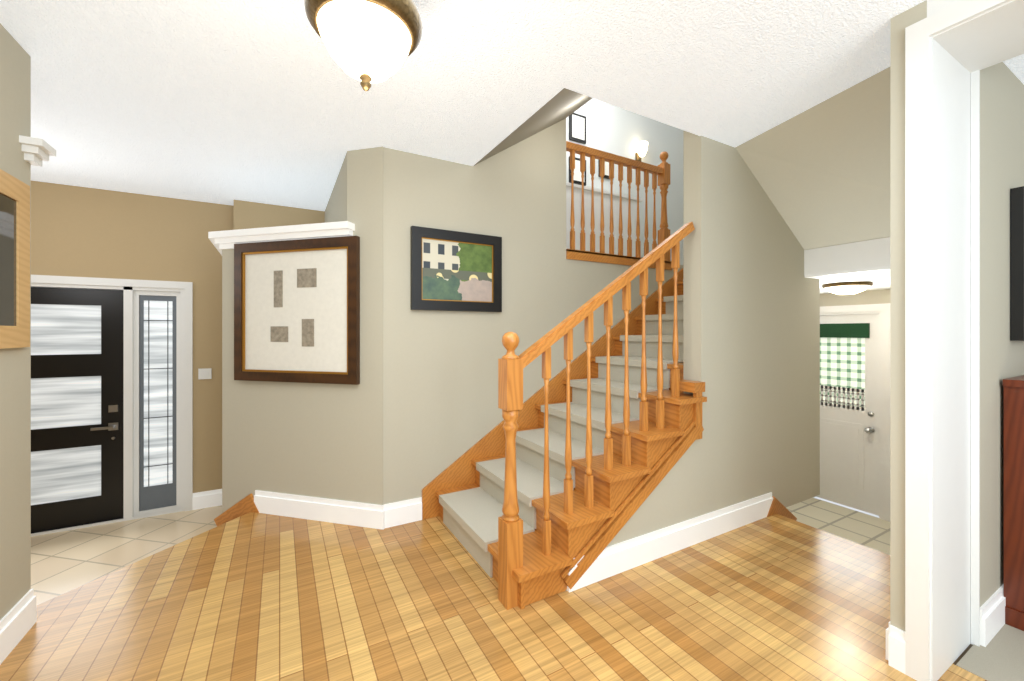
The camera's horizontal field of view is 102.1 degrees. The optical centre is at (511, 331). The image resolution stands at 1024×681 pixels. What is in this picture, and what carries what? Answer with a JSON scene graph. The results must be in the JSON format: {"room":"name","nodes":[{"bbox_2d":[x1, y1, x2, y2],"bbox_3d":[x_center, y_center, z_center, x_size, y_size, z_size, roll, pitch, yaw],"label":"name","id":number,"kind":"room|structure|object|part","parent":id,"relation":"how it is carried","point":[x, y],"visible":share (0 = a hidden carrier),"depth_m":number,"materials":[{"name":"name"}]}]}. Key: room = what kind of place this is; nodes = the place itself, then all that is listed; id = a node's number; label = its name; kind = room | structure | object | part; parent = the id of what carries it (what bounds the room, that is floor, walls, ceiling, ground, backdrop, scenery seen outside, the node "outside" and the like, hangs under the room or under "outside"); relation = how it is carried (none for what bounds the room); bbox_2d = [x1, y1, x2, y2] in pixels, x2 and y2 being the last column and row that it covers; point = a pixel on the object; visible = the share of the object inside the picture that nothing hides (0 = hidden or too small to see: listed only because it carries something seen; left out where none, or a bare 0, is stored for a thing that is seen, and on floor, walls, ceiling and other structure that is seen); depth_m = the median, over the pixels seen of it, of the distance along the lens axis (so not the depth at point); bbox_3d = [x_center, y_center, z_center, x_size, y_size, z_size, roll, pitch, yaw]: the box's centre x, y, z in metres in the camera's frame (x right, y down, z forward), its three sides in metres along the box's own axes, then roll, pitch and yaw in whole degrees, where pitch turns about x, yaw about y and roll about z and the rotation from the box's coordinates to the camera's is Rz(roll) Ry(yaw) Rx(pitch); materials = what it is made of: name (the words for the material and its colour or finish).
{"room":"house entrance hall","nodes":[
{"label":"house entrance hall","id":0,"kind":"room"},
{"bbox_2d":[0,23,30,619],"bbox_3d":[-0.947,0.215,-0.437,0.140,2.890,5.165,0,0,-29],"label":"wall","id":1,"kind":"structure","parent":0,"point":[15,386],"depth_m":1.74,"materials":[{"name":"beige paint"}]},
{"bbox_2d":[0,169,29,348],"bbox_3d":[-1.924,-0.285,1.472,0.020,0.700,0.750,0,0,-29],"label":"picture frame","id":2,"kind":"object","parent":1,"relation":"attached to","point":[14,262],"visible":1,"depth_m":1.71,"materials":[{"name":"brown wood"}]},
{"bbox_2d":[0,588,35,663],"bbox_3d":[-0.879,1.224,-0.398,0.018,0.152,5.165,0,0,-29],"label":"baseboard","id":3,"kind":"structure","parent":1,"relation":"attached to","point":[17,621],"depth_m":1.73,"materials":[{"name":"white wood"}]},
{"bbox_2d":[19,135,55,166],"bbox_3d":[-2.175,-0.795,1.801,0.230,0.090,0.130,0,0,-29],"label":"trim","id":4,"kind":"structure","parent":1,"relation":"attached to","point":[37,151],"depth_m":1.81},
{"bbox_2d":[31,505,221,604],"bbox_3d":[-2.730,1.720,2.413,2.800,0.120,3.080,0,0,-29],"label":"floor","id":5,"kind":"structure","parent":0,"point":[62,562],"depth_m":3.20,"materials":[{"name":"beige tile"}]},
{"bbox_2d":[31,180,233,492],"bbox_3d":[-3.700,0.215,3.554,2.226,2.890,0.140,0,0,-29],"label":"wall","id":6,"kind":"structure","parent":0,"point":[77,231],"depth_m":3.75,"materials":[{"name":"brown paint"}]},
{"bbox_2d":[31,287,122,533],"bbox_3d":[-3.824,0.640,3.434,0.908,2.016,0.107,0,0,-29],"label":"front door","id":7,"kind":"structure","parent":6,"relation":"in","point":[76,407],"depth_m":3.52,"materials":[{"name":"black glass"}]},
{"bbox_2d":[31,275,192,536],"bbox_3d":[-3.682,0.598,3.554,1.526,2.124,0.158,0,0,-29],"label":"door frame","id":8,"kind":"structure","parent":6,"relation":"attached to","point":[134,289],"depth_m":3.70,"materials":[{"name":"white wood"}]},
{"bbox_2d":[139,295,175,510],"bbox_3d":[-3.239,0.639,3.795,0.261,1.938,0.030,0,0,-29],"label":"sidelight window","id":9,"kind":"structure","parent":6,"relation":"in","point":[157,401],"depth_m":3.79,"materials":[{"name":"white glass"}]},
{"bbox_2d":[198,368,211,378],"bbox_3d":[-2.900,0.395,3.912,0.100,0.100,0.017,0,0,-29],"label":"switch plate","id":10,"kind":"object","parent":6,"relation":"attached to","point":[205,373],"visible":1,"depth_m":3.91,"materials":[{"name":"white plastic"}]},
{"bbox_2d":[192,489,221,509],"bbox_3d":[-2.836,1.584,3.948,0.336,0.152,0.018,0,0,-29],"label":"baseboard","id":11,"kind":"structure","parent":6,"relation":"attached to","point":[211,498],"depth_m":3.91,"materials":[{"name":"white wood"}]},
{"bbox_2d":[222,146,382,512],"bbox_3d":[-1.808,0.215,3.452,0.971,2.890,2.170,0,0,-29],"label":"wall","id":12,"kind":"structure","parent":0,"point":[320,440],"depth_m":2.88,"materials":[{"name":"beige paint"}]},
{"bbox_2d":[214,493,258,525],"bbox_3d":[-2.013,1.350,3.035,0.419,0.353,0.020,0,0,15],"label":"trim","id":13,"kind":"structure","parent":12,"relation":"attached to","point":[245,505],"depth_m":3.02,"materials":[{"name":"brown wood"}]},
{"bbox_2d":[208,221,354,254],"bbox_3d":[-1.928,-0.672,3.432,0.903,0.115,2.068,0,0,-29],"label":"trim","id":14,"kind":"structure","parent":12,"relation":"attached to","point":[225,239],"depth_m":2.88,"materials":[{"name":"white wood"}]},
{"bbox_2d":[234,236,359,384],"bbox_3d":[-1.522,-0.145,2.897,1.020,0.990,0.038,0,0,15],"label":"picture frame","id":15,"kind":"object","parent":12,"relation":"attached to","point":[297,311],"visible":0.98,"depth_m":2.89,"materials":[{"name":"brown wood"}]},
{"bbox_2d":[254,490,421,529],"bbox_3d":[-1.242,1.224,2.927,1.023,0.152,0.744,0,0,-29],"label":"baseboard","id":16,"kind":"structure","parent":12,"relation":"attached to","point":[367,515],"depth_m":2.83,"materials":[{"name":"white wood"}]},
{"bbox_2d":[0,512,986,680],"bbox_3d":[0.608,1.465,0.949,4.210,0.330,6.061,0,0,-29],"label":"floor","id":17,"kind":"structure","parent":0,"point":[251,596],"depth_m":1.89,"materials":[{"name":"brown wood"}]},
{"bbox_2d":[422,222,706,609],"bbox_3d":[0.936,0.302,3.080,2.923,1.996,1.181,0,0,-29],"label":"staircase","id":18,"kind":"structure","parent":17,"relation":"on","point":[538,491],"depth_m":2.42,"materials":[{"name":"brown wood"}]},
{"bbox_2d":[0,0,1023,210],"bbox_3d":[0.561,-1.642,1.657,8.080,0.824,7.620,0,0,-29],"label":"ceiling","id":19,"kind":"structure","parent":0,"point":[229,102],"depth_m":2.02,"materials":[{"name":"white paint"}]},
{"bbox_2d":[304,0,422,90],"bbox_3d":[-0.479,-1.010,1.356,0.364,0.439,0.364,0,0,-29],"label":"pendant light","id":20,"kind":"object","parent":19,"relation":"hanging from","point":[367,43],"visible":1,"depth_m":1.28,"materials":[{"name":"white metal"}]},
{"bbox_2d":[383,118,657,504],"bbox_3d":[0.484,-0.250,3.564,3.137,3.700,0.178,0,0,-29],"label":"wall","id":21,"kind":"structure","parent":0,"point":[442,411],"depth_m":3.03,"materials":[{"name":"beige paint"}]},
{"bbox_3d":[-0.387,-0.437,2.994,0.690,0.570,0.036,0,0,-29],"label":"painting","id":22,"kind":"part","parent":21,"relation":"part of"},
{"bbox_2d":[566,259,682,286],"bbox_3d":[1.821,-0.560,4.221,3.093,0.240,2.220,0,0,-29],"label":"wall","id":23,"kind":"structure","parent":0,"point":[579,270],"depth_m":3.68,"materials":[{"name":"beige paint"}]},
{"bbox_2d":[566,141,671,269],"bbox_3d":[1.003,-1.208,3.838,1.293,1.186,0.104,0,0,-29],"label":"railing","id":24,"kind":"object","parent":23,"relation":"on","point":[662,170],"visible":1,"depth_m":3.81,"materials":[{"name":"brown wood"}]},
{"bbox_2d":[566,98,682,264],"bbox_3d":[1.400,-0.625,3.973,4.070,4.950,2.520,0,0,-29],"label":"wall","id":25,"kind":"structure","parent":0,"point":[613,129],"depth_m":5.41,"materials":[{"name":"white paint"}]},
{"bbox_2d":[566,182,581,249],"bbox_3d":[0.435,-1.126,4.487,0.450,0.889,0.391,0,0,-29],"label":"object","id":26,"kind":"object","parent":25,"relation":"attached to","point":[577,188],"depth_m":4.40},
{"bbox_2d":[569,113,585,143],"bbox_3d":[0.777,-2.410,4.890,0.240,0.320,0.028,0,0,-29],"label":"picture","id":27,"kind":"object","parent":25,"relation":"attached to","point":[577,127],"depth_m":4.87},
{"bbox_2d":[569,156,585,185],"bbox_3d":[0.777,-1.900,4.890,0.240,0.300,0.028,0,0,-29],"label":"picture","id":28,"kind":"object","parent":25,"relation":"attached to","point":[577,174],"depth_m":4.87},
{"bbox_2d":[584,186,613,253],"bbox_3d":[0.823,-1.126,4.705,0.440,0.889,0.391,0,0,-29],"label":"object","id":29,"kind":"object","parent":25,"relation":"attached to","point":[587,203],"depth_m":4.54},
{"bbox_2d":[598,160,608,178],"bbox_3d":[1.160,-2.050,5.105,0.220,0.300,0.028,0,0,-29],"label":"picture","id":30,"kind":"object","parent":25,"relation":"attached to","point":[606,176],"depth_m":5.09},
{"bbox_2d":[614,193,641,256],"bbox_3d":[1.215,-1.126,4.925,0.460,0.889,0.391,0,0,-29],"label":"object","id":31,"kind":"object","parent":25,"relation":"attached to","point":[616,195],"depth_m":4.75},
{"bbox_2d":[635,141,647,161],"bbox_3d":[1.669,-2.310,5.321,0.150,0.220,0.149,0,0,-29],"label":"sconce","id":32,"kind":"object","parent":25,"relation":"attached to","point":[641,146],"visible":0.92,"depth_m":5.28,"materials":[{"name":"white glass"}]},
{"bbox_2d":[566,130,819,590],"bbox_3d":[1.331,-0.500,2.748,2.510,3.600,0.130,0,0,-29],"label":"wall","id":33,"kind":"structure","parent":0,"point":[751,326],"depth_m":2.79,"materials":[{"name":"beige paint"}]},
{"bbox_2d":[567,492,772,591],"bbox_3d":[1.070,1.224,2.517,1.810,0.152,0.018,0,0,-29],"label":"baseboard","id":34,"kind":"structure","parent":33,"relation":"attached to","point":[623,556],"depth_m":2.43,"materials":[{"name":"white wood"}]},
{"bbox_2d":[767,496,796,520],"bbox_3d":[1.957,1.350,3.011,0.395,0.349,0.020,0,0,-29],"label":"trim","id":35,"kind":"structure","parent":33,"relation":"attached to","point":[778,507],"depth_m":2.98,"materials":[{"name":"brown wood"}]},
{"bbox_2d":[735,67,889,293],"bbox_3d":[2.453,-0.925,3.435,2.760,1.010,2.210,0,0,-29],"label":"ceiling","id":36,"kind":"structure","parent":0,"point":[820,172],"depth_m":2.65,"materials":[{"name":"beige paint"}]},
{"bbox_2d":[822,281,872,294],"bbox_3d":[2.911,-0.372,3.600,0.350,0.095,0.350,0,0,-29],"label":"ceiling lamp","id":37,"kind":"object","parent":36,"relation":"attached to","point":[844,288],"visible":1,"depth_m":3.50,"materials":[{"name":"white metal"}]},
{"bbox_2d":[786,498,889,554],"bbox_3d":[2.763,1.725,3.557,2.100,0.490,2.300,0,0,-29],"label":"floor","id":38,"kind":"structure","parent":0,"point":[867,530],"depth_m":4.02,"materials":[{"name":"tile"}]},
{"bbox_2d":[820,289,889,306],"bbox_3d":[4.023,-0.565,3.599,0.140,5.070,7.620,0,0,-29],"label":"wall","id":39,"kind":"structure","parent":0,"point":[866,297],"depth_m":4.27,"materials":[{"name":"beige paint"}]},
{"bbox_2d":[816,314,878,515],"bbox_3d":[3.456,0.829,4.480,0.137,2.022,0.814,0,0,-29],"label":"back door","id":40,"kind":"structure","parent":39,"relation":"in","point":[849,410],"depth_m":4.35,"materials":[{"name":"wood"}]},
{"bbox_2d":[820,303,889,521],"bbox_3d":[3.505,0.785,4.507,0.156,2.130,1.030,0,0,-29],"label":"door frame","id":41,"kind":"structure","parent":39,"relation":"attached to","point":[882,311],"depth_m":4.08,"materials":[{"name":"white wood"}]},
{"bbox_2d":[890,0,1023,680],"bbox_3d":[2.452,0.310,0.338,0.432,3.080,3.190,0,0,-29],"label":"wall","id":42,"kind":"structure","parent":0,"point":[987,44],"depth_m":1.44,"materials":[{"name":"white paint"}]},
{"bbox_2d":[886,622,904,672],"bbox_3d":[1.911,1.224,1.868,1.018,0.152,0.028,0,0,-29],"label":"baseboard","id":43,"kind":"structure","parent":42,"relation":"attached to","point":[895,637],"depth_m":1.60,"materials":[{"name":"white wood"}]},
{"bbox_2d":[905,0,1011,680],"bbox_3d":[2.457,0.072,0.312,0.447,2.455,3.140,0,0,-29],"label":"door frame","id":44,"kind":"structure","parent":42,"relation":"attached to","point":[919,34],"depth_m":1.55,"materials":[{"name":"white wood"}]},
{"bbox_2d":[980,584,1005,646],"bbox_3d":[3.101,1.224,2.361,2.660,0.152,0.018,0,0,-29],"label":"baseboard","id":45,"kind":"structure","parent":42,"relation":"attached to","point":[992,613],"depth_m":1.76,"materials":[{"name":"white wood"}]},
{"bbox_2d":[1010,186,1023,340],"bbox_3d":[2.763,-0.315,2.156,0.970,0.710,0.040,0,0,-29],"label":"frame","id":46,"kind":"object","parent":42,"relation":"attached to","point":[1017,264],"visible":1,"depth_m":1.92,"materials":[{"name":"black wood"}]},
{"bbox_2d":[956,624,1023,680],"bbox_3d":[3.745,1.348,0.989,2.900,0.104,3.060,0,0,-29],"label":"floor","id":47,"kind":"structure","parent":0,"point":[999,656],"depth_m":1.64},
{"bbox_2d":[1003,375,1023,630],"bbox_3d":[2.734,0.753,1.891,1.010,1.086,0.453,0,0,-29],"label":"base cabinet","id":48,"kind":"object","parent":47,"relation":"on","point":[1014,494],"visible":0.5,"depth_m":1.82,"materials":[{"name":"brown wood"}]}
]}

